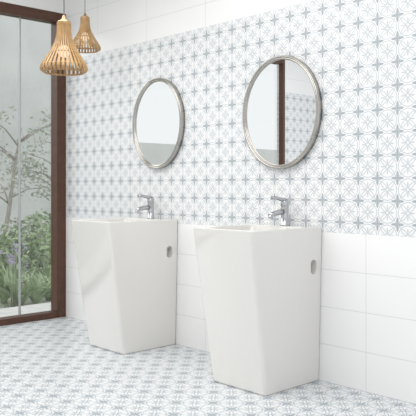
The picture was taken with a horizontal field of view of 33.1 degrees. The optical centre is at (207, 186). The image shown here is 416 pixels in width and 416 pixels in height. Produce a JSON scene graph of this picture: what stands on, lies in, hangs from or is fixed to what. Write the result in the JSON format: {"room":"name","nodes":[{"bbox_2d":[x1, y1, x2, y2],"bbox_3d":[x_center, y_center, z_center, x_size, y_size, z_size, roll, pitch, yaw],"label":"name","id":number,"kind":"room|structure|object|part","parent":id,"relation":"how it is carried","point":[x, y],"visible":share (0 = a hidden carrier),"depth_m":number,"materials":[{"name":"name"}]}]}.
{"room":"bathroom","nodes":[
{"label":"bathroom","id":0,"kind":"room"},
{"bbox_2d":[0,0,65,13],"bbox_3d":[-2.258,-1.555,4.903,2.840,0.230,0.120,0,0,-43],"label":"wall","id":1,"kind":"structure","parent":0,"point":[49,5],"depth_m":5.69,"materials":[{"name":"white paint"}]},
{"bbox_2d":[0,317,415,415],"bbox_3d":[-0.757,1.130,2.019,4.600,0.100,6.380,0,0,-43],"label":"floor","id":2,"kind":"structure","parent":0,"point":[49,367],"depth_m":3.79,"materials":[{"name":"tile"}]},
{"bbox_2d":[0,310,56,325],"bbox_3d":[-2.268,1.055,4.880,2.715,0.050,0.100,0,0,-43],"label":"track","id":3,"kind":"object","parent":2,"relation":"on","point":[8,320],"visible":1,"depth_m":5.61,"materials":[{"name":"brown wood"}]},
{"bbox_2d":[18,17,20,315],"bbox_3d":[-1.509,-0.165,5.606,0.015,2.390,0.020,0,0,-43],"label":"stile","id":4,"kind":"object","parent":3,"relation":"on","point":[19,18],"visible":1,"depth_m":5.60,"materials":[{"name":"grey metal"}]},
{"bbox_2d":[71,194,176,354],"bbox_3d":[-0.567,0.566,4.749,0.579,1.029,0.443,0,0,-43],"label":"washbasin","id":5,"kind":"object","parent":2,"relation":"on","point":[127,267],"visible":1,"depth_m":4.60,"materials":[{"name":"white ceramic"}]},
{"bbox_2d":[135,194,154,218],"bbox_3d":[-0.440,0.136,4.868,0.161,0.169,0.054,0,0,-43],"label":"tap","id":6,"kind":"object","parent":5,"relation":"on","point":[150,200],"depth_m":4.88,"materials":[{"name":"silver metal"}]},
{"bbox_2d":[193,196,321,395],"bbox_3d":[0.274,0.566,3.854,0.579,1.029,0.443,0,0,-43],"label":"washbasin","id":7,"kind":"object","parent":2,"relation":"on","point":[260,283],"visible":1,"depth_m":3.70,"materials":[{"name":"white ceramic"}]},
{"bbox_2d":[268,196,288,225],"bbox_3d":[0.401,0.136,3.973,0.161,0.169,0.054,0,0,-43],"label":"tap","id":8,"kind":"object","parent":7,"relation":"on","point":[284,211],"depth_m":3.99,"materials":[{"name":"silver metal"}]},
{"bbox_2d":[66,0,415,404],"bbox_3d":[0.974,-0.295,3.645,0.150,2.950,6.380,0,0,-43],"label":"wall","id":9,"kind":"structure","parent":0,"point":[356,183],"depth_m":4.17,"materials":[{"name":"tile"}]},
{"bbox_2d":[132,78,184,168],"bbox_3d":[-0.354,-0.447,4.921,0.036,0.636,0.544,0,0,-43],"label":"round wall mirror","id":10,"kind":"object","parent":9,"relation":"attached to","point":[158,124],"visible":1,"depth_m":4.91,"materials":[{"name":"silver metal"}]},
{"bbox_2d":[243,55,321,168],"bbox_3d":[0.422,-0.436,4.093,0.036,0.660,0.586,0,0,-43],"label":"round wall mirror","id":11,"kind":"object","parent":9,"relation":"attached to","point":[282,105],"visible":1,"depth_m":4.07,"materials":[{"name":"silver metal"}]},
{"bbox_3d":[-0.757,-1.720,2.019,4.600,0.100,6.380,0,0,-43],"label":"ceiling","id":12,"kind":"structure","parent":0,"visible":0},
{"bbox_2d":[39,0,87,75],"bbox_3d":[-0.675,-1.102,3.280,0.224,1.136,0.224,0,0,-43],"label":"pendant lamp","id":13,"kind":"object","parent":12,"relation":"hanging from","point":[63,34],"visible":1,"depth_m":3.25,"materials":[{"name":"brown wood"}]},
{"bbox_3d":[-0.675,-0.636,3.280,0.060,0.060,0.060,0,0,-43],"label":"bulb","id":14,"kind":"part","parent":13,"relation":"part of","materials":[{"name":"beige glass"}]},
{"bbox_3d":[-0.675,-1.235,3.280,0.100,0.871,0.100,0,0,-43],"label":"cord","id":15,"kind":"part","parent":13,"relation":"part of","materials":[{"name":"grey plastic"}]},
{"bbox_2d":[69,13,100,53],"bbox_3d":[-0.873,-1.318,4.970,0.224,0.704,0.224,0,0,-43],"label":"pendant lamp","id":16,"kind":"object","parent":12,"relation":"hanging from","point":[85,33],"visible":0.88,"depth_m":4.94,"materials":[{"name":"brown wood"}]},
{"bbox_3d":[-3.935,-0.295,3.329,1.760,2.750,0.120,0,0,-43],"label":"wall","id":17,"kind":"structure","parent":0,"visible":0},
{"bbox_2d":[0,2,56,23],"bbox_3d":[-2.268,-1.400,4.880,2.715,0.080,0.100,0,0,-43],"label":"header","id":18,"kind":"object","parent":17,"relation":"attached to","point":[6,9],"visible":1,"depth_m":5.60,"materials":[{"name":"brown wood"}]},
{"bbox_2d":[51,13,65,317],"bbox_3d":[-1.247,-0.180,5.838,0.084,2.520,0.100,0,0,-43],"label":"door frame","id":19,"kind":"structure","parent":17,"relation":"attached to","point":[58,83],"depth_m":5.80,"materials":[{"name":"brown wood"}]},
{"label":"outside","id":20,"kind":"structure","parent":0,"visible":0},
{"bbox_2d":[0,245,50,308],"bbox_3d":[-5.696,1.250,9.178,26.000,0.100,10.820,0,0,-43],"label":"ground","id":21,"kind":"structure","parent":20,"point":[28,301],"depth_m":7.34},
{"bbox_2d":[0,15,50,241],"bbox_3d":[-2.859,-1.460,16.383,10.000,5.320,0.600,0,0,-43],"label":"sky","id":22,"kind":"structure","parent":21,"relation":"on","point":[35,36],"depth_m":15.00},
{"bbox_2d":[0,209,50,307],"bbox_3d":[-2.049,0.752,8.301,1.513,0.983,3.196,0,0,-23],"label":"flower bed","id":23,"kind":"object","parent":21,"relation":"on","point":[37,246],"visible":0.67,"depth_m":8.21,"materials":[{"name":"green plant"}]},
{"bbox_2d":[0,105,50,251],"bbox_3d":[-2.783,-0.048,11.380,3.164,2.517,1.962,0,0,-43],"label":"trees","id":24,"kind":"object","parent":21,"relation":"on","point":[14,159],"visible":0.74,"depth_m":11.18,"materials":[{"name":"green plant"}]},
{"bbox_2d":[0,302,50,316],"bbox_3d":[-1.875,1.150,5.839,9.000,0.100,0.720,0,0,-43],"label":"step","id":25,"kind":"structure","parent":21,"relation":"on","point":[11,311],"depth_m":6.29,"materials":[{"name":"white concrete"}]}
]}

